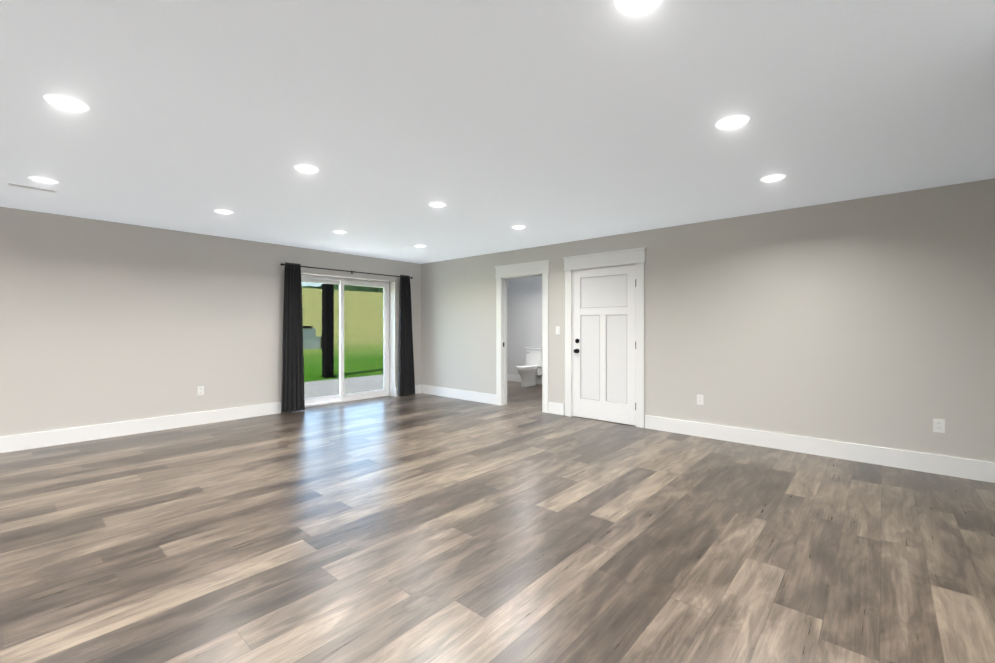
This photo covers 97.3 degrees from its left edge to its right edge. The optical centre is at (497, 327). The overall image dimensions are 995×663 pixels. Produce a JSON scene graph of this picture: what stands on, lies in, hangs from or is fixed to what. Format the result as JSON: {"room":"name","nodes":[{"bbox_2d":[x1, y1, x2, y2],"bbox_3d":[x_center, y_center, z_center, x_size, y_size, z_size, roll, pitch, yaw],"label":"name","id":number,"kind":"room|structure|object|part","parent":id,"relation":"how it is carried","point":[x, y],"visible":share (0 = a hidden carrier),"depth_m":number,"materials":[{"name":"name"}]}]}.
{"room":"empty living room","nodes":[
{"label":"empty living room","id":0,"kind":"room"},
{"bbox_2d":[0,207,420,436],"bbox_3d":[-3.869,0.075,5.761,0.300,2.560,12.240,0,0,41],"label":"wall","id":1,"kind":"structure","parent":0,"point":[103,322],"depth_m":5.16,"materials":[{"name":"grey paint"}]},
{"bbox_2d":[0,402,291,452],"bbox_3d":[-5.376,1.160,3.812,0.016,0.160,7.080,0,0,41],"label":"baseboard","id":2,"kind":"structure","parent":1,"relation":"attached to","point":[12,443],"depth_m":5.05,"materials":[{"name":"white wood"}]},
{"bbox_2d":[197,386,203,395],"bbox_3d":[-3.800,0.806,5.609,0.007,0.115,0.070,0,0,41],"label":"electrical outlet","id":3,"kind":"object","parent":1,"relation":"attached to","point":[200,390],"visible":1,"depth_m":5.61,"materials":[{"name":"white plastic"}]},
{"bbox_2d":[301,274,388,406],"bbox_3d":[-2.600,0.204,7.301,0.122,2.056,1.822,0,0,41],"label":"sliding door","id":4,"kind":"structure","parent":1,"relation":"in","point":[346,339],"depth_m":7.32,"materials":[{"name":"clear glass"}]},
{"bbox_2d":[280,263,412,278],"bbox_3d":[-2.362,-0.913,7.176,0.117,0.062,2.348,0,0,41],"label":"curtain rod","id":5,"kind":"object","parent":1,"relation":"attached to","point":[282,264],"visible":0.88,"depth_m":7.03,"materials":[{"name":"black metal"}]},
{"bbox_2d":[281,262,304,412],"bbox_3d":[-2.993,0.138,6.402,0.096,2.168,0.347,0,0,41],"label":"panel","id":6,"kind":"object","parent":5,"relation":"hanging from","point":[292,388],"visible":1,"depth_m":6.41,"materials":[{"name":"black fabric"}]},
{"bbox_2d":[398,275,414,395],"bbox_3d":[-1.651,0.134,7.926,0.095,2.168,0.349,0,0,41],"label":"panel","id":7,"kind":"object","parent":5,"relation":"hanging from","point":[406,381],"visible":1,"depth_m":7.91,"materials":[{"name":"black fabric"}]},
{"bbox_2d":[395,384,420,396],"bbox_3d":[-1.634,1.150,8.066,0.016,0.160,0.590,0,0,41],"label":"baseboard","id":8,"kind":"structure","parent":1,"relation":"attached to","point":[417,389],"depth_m":8.19,"materials":[{"name":"white wood"}]},
{"bbox_2d":[0,381,994,662],"bbox_3d":[-0.491,1.303,2.792,9.300,0.120,12.000,0,0,41],"label":"floor","id":9,"kind":"structure","parent":0,"point":[518,527],"depth_m":2.49,"materials":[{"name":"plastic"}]},
{"bbox_2d":[515,347,541,386],"bbox_3d":[0.656,0.827,9.273,0.464,0.800,0.735,0,0,41],"label":"toilet","id":10,"kind":"object","parent":9,"relation":"on","point":[530,370],"visible":0.9,"depth_m":9.26,"materials":[{"name":"white ceramic"}]},
{"bbox_2d":[0,0,994,263],"bbox_3d":[-0.446,-1.257,2.746,9.420,0.120,12.240,0,0,41],"label":"ceiling","id":11,"kind":"structure","parent":0,"point":[492,122],"depth_m":2.44,"materials":[{"name":"white paint"}]},
{"bbox_2d":[5,182,59,193],"bbox_3d":[-3.974,-1.196,3.746,0.100,0.008,0.320,0,0,41],"label":"ceiling vent","id":12,"kind":"object","parent":11,"relation":"in","point":[32,187],"visible":1,"depth_m":3.73,"materials":[{"name":"white metal"}]},
{"bbox_2d":[28,176,58,183],"bbox_3d":[-3.679,-1.195,3.552,0.176,0.009,0.176,0,0,41],"label":"recessed light","id":13,"kind":"object","parent":11,"relation":"in","point":[42,180],"visible":0.98,"depth_m":3.54,"materials":[{"name":"white plastic"}]},
{"bbox_2d":[43,94,89,111],"bbox_3d":[-2.290,-1.192,2.330,0.176,0.009,0.176,0,0,41],"label":"recessed light","id":14,"kind":"object","parent":11,"relation":"in","point":[66,103],"visible":0.98,"depth_m":2.33,"materials":[{"name":"white plastic"}]},
{"bbox_2d":[214,209,233,213],"bbox_3d":[-2.827,-1.197,4.521,0.176,0.009,0.176,0,0,41],"label":"recessed light","id":15,"kind":"object","parent":11,"relation":"in","point":[221,211],"visible":0.96,"depth_m":4.51,"materials":[{"name":"white plastic"}]},
{"bbox_2d":[294,164,318,173],"bbox_3d":[-1.438,-1.194,3.299,0.176,0.009,0.176,0,0,41],"label":"recessed light","id":16,"kind":"object","parent":11,"relation":"in","point":[302,168],"visible":1,"depth_m":3.29,"materials":[{"name":"white plastic"}]},
{"bbox_2d":[333,230,346,233],"bbox_3d":[-1.974,-1.199,5.489,0.176,0.009,0.176,0,0,41],"label":"recessed light","id":17,"kind":"object","parent":11,"relation":"in","point":[339,232],"visible":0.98,"depth_m":5.49,"materials":[{"name":"white plastic"}]},
{"bbox_2d":[428,202,445,207],"bbox_3d":[-0.586,-1.196,4.268,0.176,0.009,0.176,0,0,41],"label":"recessed light","id":18,"kind":"object","parent":11,"relation":"in","point":[437,204],"visible":0.96,"depth_m":4.25,"materials":[{"name":"white plastic"}]},
{"bbox_2d":[512,225,525,228],"bbox_3d":[0.253,-1.199,5.221,0.176,0.009,0.176,0,0,41],"label":"recessed light","id":19,"kind":"object","parent":11,"relation":"in","point":[518,227],"visible":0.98,"depth_m":5.22,"materials":[{"name":"white plastic"}]},
{"bbox_2d":[615,0,661,15],"bbox_3d":[0.514,-1.190,1.582,0.176,0.009,0.176,0,0,41],"label":"recessed light","id":20,"kind":"object","parent":11,"relation":"in","point":[632,7],"visible":1,"depth_m":1.62,"materials":[{"name":"white plastic"}]},
{"bbox_2d":[715,115,749,129],"bbox_3d":[1.367,-1.192,2.550,0.176,0.009,0.176,0,0,41],"label":"recessed light","id":21,"kind":"object","parent":11,"relation":"in","point":[732,122],"visible":1,"depth_m":2.54,"materials":[{"name":"white plastic"}]},
{"bbox_2d":[761,174,785,181],"bbox_3d":[2.205,-1.194,3.504,0.176,0.009,0.176,0,0,41],"label":"recessed light","id":22,"kind":"object","parent":11,"relation":"in","point":[773,178],"visible":0.98,"depth_m":3.49,"materials":[{"name":"white plastic"}]},
{"bbox_2d":[507,275,541,376],"bbox_3d":[3.625,0.012,7.239,9.000,2.440,0.120,0,0,41],"label":"wall","id":23,"kind":"structure","parent":0,"point":[524,312],"depth_m":9.85,"materials":[{"name":"white paint"}]},
{"bbox_2d":[507,374,541,383],"bbox_3d":[1.327,1.147,9.173,3.000,0.160,0.016,0,0,41],"label":"baseboard","id":24,"kind":"structure","parent":23,"relation":"attached to","point":[513,377],"depth_m":9.95,"materials":[{"name":"white wood"}]},
{"bbox_2d":[421,178,994,462],"bbox_3d":[1.973,0.017,5.362,9.000,2.440,0.120,0,0,41],"label":"wall","id":25,"kind":"structure","parent":0,"point":[869,321],"depth_m":4.33,"materials":[{"name":"grey paint"}]},
{"bbox_2d":[421,384,495,404],"bbox_3d":[-0.733,1.151,7.656,1.910,0.160,0.016,0,0,41],"label":"baseboard","id":26,"kind":"structure","parent":25,"relation":"attached to","point":[463,394],"depth_m":7.56,"materials":[{"name":"white wood"}]},
{"bbox_2d":[494,260,549,412],"bbox_3d":[0.397,0.125,6.727,1.052,2.216,0.154,0,0,41],"label":"door frame","id":27,"kind":"structure","parent":25,"relation":"attached to","point":[535,268],"depth_m":6.86,"materials":[{"name":"white wood"}]},
{"bbox_2d":[548,402,563,414],"bbox_3d":[0.840,1.154,6.272,0.260,0.160,0.016,0,0,41],"label":"baseboard","id":28,"kind":"structure","parent":25,"relation":"attached to","point":[555,408],"depth_m":6.26,"materials":[{"name":"white wood"}]},
{"bbox_2d":[556,326,559,333],"bbox_3d":[0.861,0.034,6.255,0.070,0.115,0.010,0,0,41],"label":"light switch","id":29,"kind":"object","parent":25,"relation":"attached to","point":[557,329],"visible":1,"depth_m":6.25,"materials":[{"name":"white plastic"}]},
{"bbox_2d":[573,265,635,425],"bbox_3d":[1.382,0.217,5.788,0.908,2.021,0.115,0,0,41],"label":"entry door","id":30,"kind":"structure","parent":25,"relation":"in","point":[604,333],"depth_m":5.78,"materials":[{"name":"white wood"}]},
{"bbox_3d":[1.080,0.250,6.027,0.064,0.204,0.075,0,0,41],"label":"entry door hardware","id":31,"kind":"part","parent":30,"relation":"part of","materials":[{"name":"black metal"}]},
{"bbox_2d":[563,247,646,427],"bbox_3d":[1.418,0.122,5.829,1.192,2.226,0.154,0,0,41],"label":"door frame","id":32,"kind":"structure","parent":25,"relation":"attached to","point":[635,256],"depth_m":5.70,"materials":[{"name":"white wood"}]},
{"bbox_2d":[697,394,702,404],"bbox_3d":[2.307,0.817,4.987,0.070,0.115,0.007,0,0,41],"label":"electrical outlet","id":33,"kind":"object","parent":25,"relation":"attached to","point":[699,399],"visible":1,"depth_m":4.99,"materials":[{"name":"white plastic"}]},
{"bbox_2d":[645,415,994,482],"bbox_3d":[3.565,1.160,3.874,4.640,0.160,0.016,0,0,41],"label":"baseboard","id":34,"kind":"structure","parent":25,"relation":"attached to","point":[978,470],"depth_m":4.16,"materials":[{"name":"white wood"}]},
{"bbox_2d":[933,418,944,432],"bbox_3d":[3.748,0.831,3.718,0.070,0.115,0.007,0,0,41],"label":"electrical outlet","id":35,"kind":"object","parent":25,"relation":"attached to","point":[939,425],"visible":1,"depth_m":3.72,"materials":[{"name":"white plastic"}]}
]}

